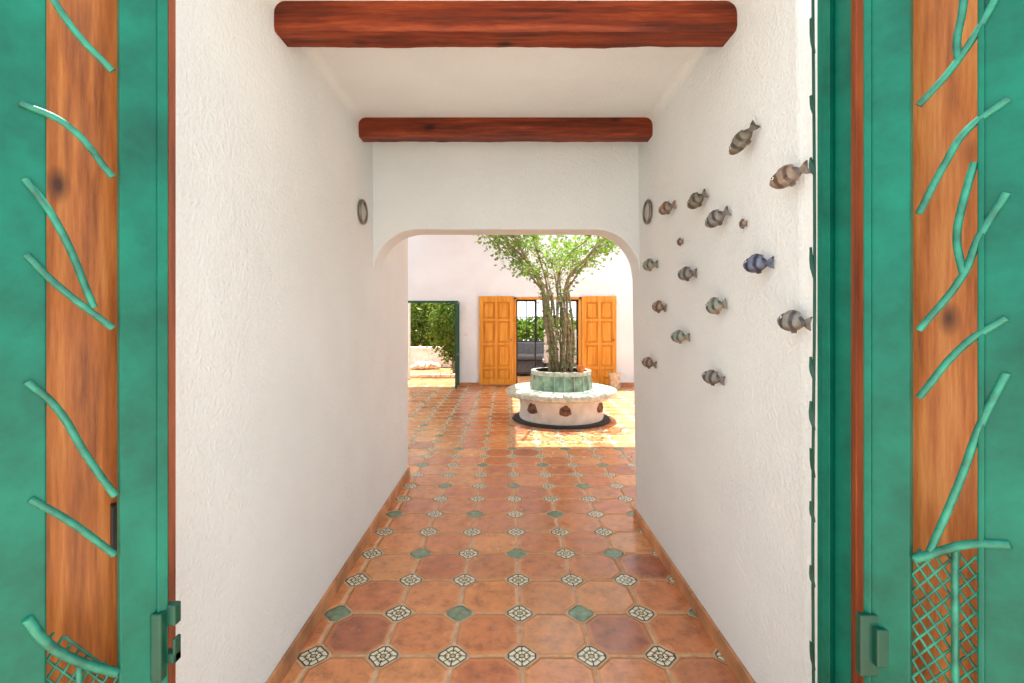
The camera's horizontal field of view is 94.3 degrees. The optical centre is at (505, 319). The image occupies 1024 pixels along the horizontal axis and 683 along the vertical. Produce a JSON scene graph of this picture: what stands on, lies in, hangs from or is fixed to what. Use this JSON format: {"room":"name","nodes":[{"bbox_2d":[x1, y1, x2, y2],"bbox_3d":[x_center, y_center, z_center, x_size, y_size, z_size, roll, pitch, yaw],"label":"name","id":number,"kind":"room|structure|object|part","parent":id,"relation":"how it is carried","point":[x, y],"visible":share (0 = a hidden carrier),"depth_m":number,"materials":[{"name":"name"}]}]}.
{"room":"entrance hallway","nodes":[
{"label":"entrance hallway","id":0,"kind":"room"},
{"bbox_2d":[176,0,407,682],"bbox_3d":[-1.060,-0.550,2.865,0.300,4.000,3.130,0,0,0],"label":"wall","id":1,"kind":"structure","parent":0,"point":[292,354],"depth_m":1.80,"materials":[{"name":"white paint"}]},
{"bbox_2d":[46,0,175,682],"bbox_3d":[-1.035,0.190,1.105,0.045,2.480,0.438,0,0,43],"label":"leaf","id":2,"kind":"object","parent":1,"relation":"attached to","point":[81,353],"depth_m":1.13,"materials":[{"name":"brown wood"}]},
{"bbox_2d":[110,503,116,555],"bbox_3d":[-0.962,0.510,1.164,0.052,0.120,0.011,0,0,45],"label":"hinge plate","id":3,"kind":"object","parent":2,"relation":"attached to","point":[113,506],"visible":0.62,"depth_m":1.15,"materials":[{"name":"black metal"}]},
{"bbox_3d":[-0.887,0.190,1.256,0.036,2.480,0.016,0,0,43],"label":"edge strip","id":4,"kind":"part","parent":2,"relation":"part of","materials":[{"name":"brown wood"}]},
{"bbox_2d":[266,467,409,682],"bbox_3d":[-0.903,1.410,2.875,0.014,0.080,3.110,0,0,0],"label":"baseboard","id":5,"kind":"structure","parent":1,"relation":"attached to","point":[281,670],"depth_m":2.40,"materials":[{"name":"tile"}]},
{"bbox_2d":[358,199,367,224],"bbox_3d":[-0.896,-0.678,2.980,0.021,0.155,0.159,0,0,0],"label":"sconce","id":6,"kind":"object","parent":1,"relation":"attached to","point":[362,206],"visible":1,"depth_m":2.97,"materials":[{"name":"metal"}]},
{"bbox_2d":[408,345,454,383],"bbox_3d":[0.000,1.581,20.325,28.000,0.238,19.350,0,0,0],"label":"ground","id":7,"kind":"structure","parent":0,"point":[442,370],"depth_m":11.87,"materials":[{"name":"beige stone"}]},
{"bbox_2d":[408,303,410,378],"bbox_3d":[-2.430,0.250,11.670,0.220,2.400,0.220,0,0,0],"label":"post","id":8,"kind":"object","parent":7,"relation":"on","point":[409,304],"visible":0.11,"depth_m":11.62,"materials":[{"name":"paint"}]},
{"bbox_2d":[411,303,428,346],"bbox_3d":[-6.234,-0.832,20.563,7.764,5.149,3.083,0,0,0],"label":"shrub","id":9,"kind":"object","parent":7,"relation":"on","point":[415,303],"visible":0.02,"depth_m":20.16,"materials":[{"name":"green plant"}]},
{"bbox_2d":[411,361,440,369],"bbox_3d":[-2.872,1.355,14.059,1.868,0.282,0.478,0,0,-4],"label":"rocks","id":10,"kind":"object","parent":7,"relation":"on","point":[419,365],"visible":0.56,"depth_m":13.96,"materials":[{"name":"beige stone"}]},
{"bbox_2d":[411,347,451,366],"bbox_3d":[-3.950,1.140,14.700,5.100,0.620,0.300,0,0,0],"label":"wall","id":11,"kind":"structure","parent":7,"relation":"on","point":[423,354],"depth_m":14.60,"materials":[{"name":"paint"}]},
{"bbox_2d":[411,303,454,346],"bbox_3d":[-2.720,-0.135,17.565,5.347,3.277,2.489,0,0,0],"label":"shrub","id":12,"kind":"object","parent":7,"relation":"on","point":[418,336],"visible":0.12,"depth_m":16.93,"materials":[{"name":"green plant"}]},
{"bbox_2d":[411,374,454,377],"bbox_3d":[-2.170,1.406,11.990,2.060,0.089,0.180,0,0,0],"label":"stone edging","id":13,"kind":"object","parent":7,"relation":"on","point":[412,375],"visible":0.48,"depth_m":11.90,"materials":[{"name":"beige stone"}]},
{"bbox_2d":[424,303,454,373],"bbox_3d":[-1.392,0.173,12.821,1.594,2.664,1.089,0,0,0],"label":"shrub","id":14,"kind":"object","parent":7,"relation":"on","point":[438,324],"visible":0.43,"depth_m":12.62,"materials":[{"name":"green plant"}]},
{"bbox_2d":[427,314,575,344],"bbox_3d":[1.423,0.763,17.983,8.768,2.008,2.616,0,0,0],"label":"shrub","id":15,"kind":"object","parent":7,"relation":"on","point":[521,324],"visible":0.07,"depth_m":17.41,"materials":[{"name":"green plant"}]},
{"bbox_2d":[265,0,745,142],"bbox_3d":[-0.004,-1.327,2.285,1.853,0.245,1.970,0,0,0],"label":"ceiling","id":16,"kind":"structure","parent":0,"point":[425,81],"depth_m":2.43,"materials":[{"name":"white paint"}]},
{"bbox_2d":[274,1,736,48],"bbox_3d":[-0.006,-1.196,1.925,1.828,0.129,0.141,0,0,0],"label":"ceiling beam","id":17,"kind":"structure","parent":16,"relation":"attached to","point":[341,24],"depth_m":1.86,"materials":[{"name":"brown wood"}]},
{"bbox_2d":[358,117,652,141],"bbox_3d":[-0.006,-1.196,2.984,1.828,0.128,0.119,0,0,0],"label":"ceiling beam","id":18,"kind":"structure","parent":16,"relation":"attached to","point":[371,129],"depth_m":2.93,"materials":[{"name":"brown wood"}]},
{"bbox_2d":[373,142,639,276],"bbox_3d":[0.008,-1.430,3.360,1.876,2.240,0.220,0,0,0],"label":"wall","id":19,"kind":"structure","parent":0,"point":[420,188],"depth_m":3.25,"materials":[{"name":"white paint"}]},
{"bbox_2d":[282,373,738,682],"bbox_3d":[0.800,1.550,7.175,8.800,0.200,13.950,0,0,0],"label":"floor","id":20,"kind":"structure","parent":0,"point":[509,551],"depth_m":2.72,"materials":[{"name":"tile"}]},
{"bbox_2d":[0,0,180,682],"bbox_3d":[-0.918,0.210,1.050,0.329,2.420,0.069,0,0,-43],"label":"iron gate","id":21,"kind":"object","parent":20,"relation":"on","point":[145,613],"visible":1,"depth_m":1.02,"materials":[{"name":"metal"}]},
{"bbox_3d":[-0.924,0.702,1.016,0.018,0.198,0.156,0,0,43],"label":"vine rail","id":22,"kind":"part","parent":21,"relation":"part of","materials":[{"name":"green metal"}]},
{"bbox_3d":[-0.930,1.001,1.038,0.006,0.721,0.132,0,0,43],"label":"panel","id":23,"kind":"part","parent":21,"relation":"part of","materials":[{"name":"green metal"}]},
{"bbox_2d":[408,301,459,388],"bbox_3d":[-1.683,0.515,10.115,1.335,1.870,0.670,0,0,0],"label":"door frame","id":24,"kind":"structure","parent":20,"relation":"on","point":[457,304],"depth_m":10.14,"materials":[{"name":"green wood"}]},
{"bbox_3d":[-1.700,0.515,10.415,1.300,1.870,0.070,0,0,0],"label":"frame","id":25,"kind":"part","parent":24,"relation":"part of","materials":[{"name":"green metal"}]},
{"bbox_2d":[518,342,547,372],"bbox_3d":[0.750,1.025,12.625,1.740,0.850,0.950,0,0,0],"label":"sofa","id":26,"kind":"object","parent":20,"relation":"on","point":[526,350],"visible":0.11,"depth_m":12.21,"materials":[{"name":"fabric"}]},
{"bbox_2d":[542,330,561,366],"bbox_3d":[1.120,0.840,11.495,0.440,1.220,0.490,0,0,0],"label":"chair","id":27,"kind":"object","parent":20,"relation":"on","point":[545,358],"visible":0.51,"depth_m":11.25,"materials":[{"name":"white fabric"}]},
{"bbox_2d":[506,365,616,429],"bbox_3d":[0.810,1.048,7.000,1.620,0.805,1.620,0,0,0],"label":"planter","id":28,"kind":"object","parent":20,"relation":"on","point":[550,400],"visible":0.95,"depth_m":6.54,"materials":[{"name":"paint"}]},
{"bbox_2d":[473,235,619,372],"bbox_3d":[0.744,-0.407,7.082,2.466,2.467,2.464,0,0,-4],"label":"tree","id":29,"kind":"object","parent":28,"relation":"on","point":[566,358],"visible":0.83,"depth_m":6.86,"materials":[{"name":"green plant"}]},
{"bbox_3d":[0.810,1.042,7.000,1.620,0.095,1.620,0,0,0],"label":"seat","id":30,"kind":"part","parent":28,"relation":"part of","materials":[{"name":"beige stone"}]},
{"bbox_2d":[576,365,584,372],"bbox_3d":[1.050,0.690,6.670,0.130,0.090,0.130,0,0,0],"label":"flower pot","id":31,"kind":"object","parent":28,"relation":"on","point":[580,369],"depth_m":6.63,"materials":[{"name":"orange ceramic"}]},
{"bbox_2d":[565,330,575,362],"bbox_3d":[1.600,0.840,11.595,0.440,1.220,0.490,0,0,0],"label":"chair","id":32,"kind":"object","parent":20,"relation":"on","point":[575,330],"visible":0.02,"depth_m":11.35,"materials":[{"name":"white fabric"}]},
{"bbox_2d":[609,372,620,389],"bbox_3d":[2.280,1.280,9.950,0.260,0.340,0.260,0,0,0],"label":"stone pot","id":33,"kind":"object","parent":20,"relation":"on","point":[614,377],"visible":0.84,"depth_m":9.86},
{"bbox_2d":[851,0,1023,682],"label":"door","id":34,"kind":"structure","parent":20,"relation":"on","point":[885,642],"depth_m":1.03,"materials":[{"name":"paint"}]},
{"bbox_3d":[0.964,0.927,1.038,0.006,0.869,0.122,0,0,-39],"label":"panel","id":35,"kind":"part","parent":34,"relation":"part of","materials":[{"name":"green metal"}]},
{"bbox_3d":[0.964,0.492,1.009,0.018,0.100,0.154,0,0,-39],"label":"vine rail","id":36,"kind":"part","parent":34,"relation":"part of","materials":[{"name":"green metal"}]},
{"bbox_2d":[408,235,633,385],"bbox_3d":[0.800,-0.550,10.525,8.800,4.000,0.250,0,0,0],"label":"wall","id":37,"kind":"structure","parent":0,"point":[458,268],"depth_m":10.40,"materials":[{"name":"paint"}]},
{"bbox_2d":[483,302,508,378],"bbox_3d":[-0.210,0.445,10.374,0.570,1.670,0.032,0,0,0],"label":"panels","id":38,"kind":"object","parent":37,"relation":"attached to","point":[488,307],"visible":1,"depth_m":10.36,"materials":[{"name":"brown wood"}]},
{"bbox_2d":[479,296,513,384],"bbox_3d":[-0.210,0.445,10.370,0.750,1.930,0.040,0,0,0],"label":"frame","id":39,"kind":"object","parent":37,"relation":"attached to","point":[496,299],"visible":1,"depth_m":10.35,"materials":[{"name":"brown wood"}]},
{"bbox_2d":[459,383,633,385],"bbox_3d":[2.090,1.410,10.393,6.220,0.080,0.015,0,0,0],"label":"baseboard","id":40,"kind":"structure","parent":37,"relation":"attached to","point":[461,384],"depth_m":10.38,"materials":[{"name":"ceramic"}]},
{"bbox_2d":[516,300,577,383],"bbox_3d":[0.910,0.500,10.540,1.370,1.900,0.040,0,0,0],"label":"screen frame","id":41,"kind":"object","parent":37,"relation":"attached to","point":[517,301],"visible":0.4,"depth_m":10.52,"materials":[{"name":"metal"}]},
{"bbox_2d":[514,297,580,383],"bbox_3d":[0.910,0.475,10.520,1.470,1.950,0.280,0,0,0],"label":"trim","id":42,"kind":"structure","parent":37,"relation":"attached to","point":[515,298],"depth_m":10.38,"materials":[{"name":"brown wood"}]},
{"bbox_2d":[582,296,615,384],"bbox_3d":[2.030,0.445,10.370,0.750,1.930,0.040,0,0,0],"label":"frame","id":43,"kind":"object","parent":37,"relation":"attached to","point":[598,299],"visible":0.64,"depth_m":10.35,"materials":[{"name":"brown wood"}]},
{"bbox_2d":[586,302,611,378],"bbox_3d":[2.030,0.445,10.374,0.570,1.670,0.032,0,0,0],"label":"panels","id":44,"kind":"object","parent":37,"relation":"attached to","point":[591,307],"visible":0.94,"depth_m":10.36,"materials":[{"name":"brown wood"}]},
{"bbox_2d":[632,0,816,682],"bbox_3d":[1.064,-0.550,2.470,0.364,4.000,2.000,0,0,0],"label":"wall","id":45,"kind":"structure","parent":0,"point":[723,473],"depth_m":1.90,"materials":[{"name":"white paint"}]},
{"bbox_2d":[642,199,651,223],"bbox_3d":[0.898,-0.687,3.020,0.021,0.155,0.159,0,0,0],"label":"sconce","id":46,"kind":"object","parent":45,"relation":"attached to","point":[647,208],"visible":1,"depth_m":3.01,"materials":[{"name":"metal"}]},
{"bbox_2d":[641,357,656,368],"bbox_3d":[0.886,0.265,2.941,0.042,0.072,0.115,0,0,-35],"label":"fish","id":47,"kind":"object","parent":45,"relation":"attached to","point":[647,362],"visible":1,"depth_m":2.93},
{"bbox_2d":[642,258,657,270],"bbox_3d":[0.875,-0.335,2.886,0.045,0.079,0.111,0,0,-35],"label":"fish","id":48,"kind":"object","parent":45,"relation":"attached to","point":[649,264],"visible":1,"depth_m":2.87},
{"bbox_2d":[652,300,666,312],"bbox_3d":[0.885,-0.077,2.744,0.042,0.074,0.099,0,0,-35],"label":"fish","id":49,"kind":"object","parent":45,"relation":"attached to","point":[657,306],"visible":1,"depth_m":2.73},
{"bbox_2d":[658,200,675,214],"bbox_3d":[0.872,-0.607,2.569,0.043,0.074,0.112,0,0,-35],"label":"fish","id":50,"kind":"object","parent":45,"relation":"attached to","point":[666,207],"visible":1,"depth_m":2.56},
{"bbox_2d":[670,330,689,343],"bbox_3d":[0.884,0.085,2.413,0.040,0.071,0.109,0,0,-35],"label":"fish","id":51,"kind":"object","parent":45,"relation":"attached to","point":[678,336],"visible":1,"depth_m":2.40},
{"bbox_2d":[677,238,682,245],"bbox_3d":[0.900,-0.404,2.457,0.025,0.044,0.034,0,0,-35],"label":"fish","id":52,"kind":"object","parent":45,"relation":"attached to","point":[679,241],"visible":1,"depth_m":2.45},
{"bbox_2d":[677,266,696,280],"bbox_3d":[0.880,-0.225,2.309,0.042,0.073,0.104,0,0,-35],"label":"fish","id":53,"kind":"object","parent":45,"relation":"attached to","point":[685,273],"visible":1,"depth_m":2.30},
{"bbox_2d":[633,508,755,682],"bbox_3d":[0.938,1.410,2.480,0.016,0.080,1.980,0,0,0],"label":"baseboard","id":54,"kind":"structure","parent":45,"relation":"attached to","point":[740,672],"depth_m":2.29,"materials":[{"name":"tile"}]},
{"bbox_2d":[686,189,708,208],"bbox_3d":[0.875,-0.551,2.168,0.044,0.081,0.108,0,0,-35],"label":"fish","id":55,"kind":"object","parent":45,"relation":"attached to","point":[695,200],"visible":1,"depth_m":2.16},
{"bbox_2d":[702,370,724,385],"bbox_3d":[0.889,0.247,2.037,0.039,0.068,0.107,0,0,-35],"label":"fish","id":56,"kind":"object","parent":45,"relation":"attached to","point":[711,377],"visible":1,"depth_m":2.03},
{"bbox_2d":[705,297,727,314],"bbox_3d":[0.885,-0.059,1.999,0.044,0.075,0.097,0,0,-35],"label":"fish","id":57,"kind":"object","parent":45,"relation":"attached to","point":[714,305],"visible":1,"depth_m":1.99},
{"bbox_2d":[705,206,730,227],"bbox_3d":[0.875,-0.425,1.964,0.042,0.080,0.116,0,0,-35],"label":"fish","id":58,"kind":"object","parent":45,"relation":"attached to","point":[715,218],"visible":1,"depth_m":1.96},
{"bbox_2d":[739,219,746,228],"bbox_3d":[0.902,-0.366,1.809,0.023,0.040,0.030,0,0,-35],"label":"fish","id":59,"kind":"object","parent":45,"relation":"attached to","point":[742,223],"visible":1,"depth_m":1.80},
{"bbox_2d":[729,120,760,154],"bbox_3d":[0.869,-0.666,1.732,0.039,0.105,0.116,0,0,-35],"label":"fish","id":60,"kind":"object","parent":45,"relation":"attached to","point":[742,138],"visible":1,"depth_m":1.73},
{"bbox_2d":[743,254,773,273],"bbox_3d":[0.880,-0.197,1.658,0.041,0.072,0.107,0,0,-35],"label":"fish","id":61,"kind":"object","parent":45,"relation":"attached to","point":[755,263],"visible":1,"depth_m":1.65},
{"bbox_2d":[769,160,810,188],"bbox_3d":[0.874,-0.444,1.462,0.042,0.071,0.121,0,0,-35],"label":"fish","id":62,"kind":"object","parent":45,"relation":"attached to","point":[787,175],"visible":0.99,"depth_m":1.46},
{"bbox_2d":[777,310,812,332],"bbox_3d":[0.885,0.005,1.459,0.041,0.072,0.102,0,0,-35],"label":"fish","id":63,"kind":"object","parent":45,"relation":"attached to","point":[791,321],"visible":0.99,"depth_m":1.45},
{"bbox_3d":[1.375,0.150,12.400,3.950,2.600,3.500,0,0,0],"label":"wall","id":64,"kind":"structure","parent":0,"visible":0},
{"bbox_2d":[518,300,575,341],"bbox_3d":[1.050,-0.125,14.000,2.100,1.550,0.040,0,0,0],"label":"window","id":65,"kind":"structure","parent":64,"relation":"in","point":[526,317],"depth_m":13.98,"materials":[{"name":"black metal"}]},
{"bbox_3d":[0.000,-0.250,1.500,12.000,3.400,0.400,0,0,0],"label":"wall","id":66,"kind":"structure","parent":0,"visible":0},
{"bbox_2d":[809,0,850,682],"bbox_3d":[0.897,0.210,1.318,0.038,2.420,0.117,0,0,-22],"label":"door frame","id":67,"kind":"structure","parent":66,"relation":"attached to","point":[833,16],"depth_m":1.30,"materials":[{"name":"green paint"}]},
{"bbox_3d":[0.886,0.225,1.367,0.009,2.350,0.013,0,0,-13],"label":"vine stem","id":68,"kind":"part","parent":67,"relation":"part of","materials":[{"name":"green metal"}]}
]}

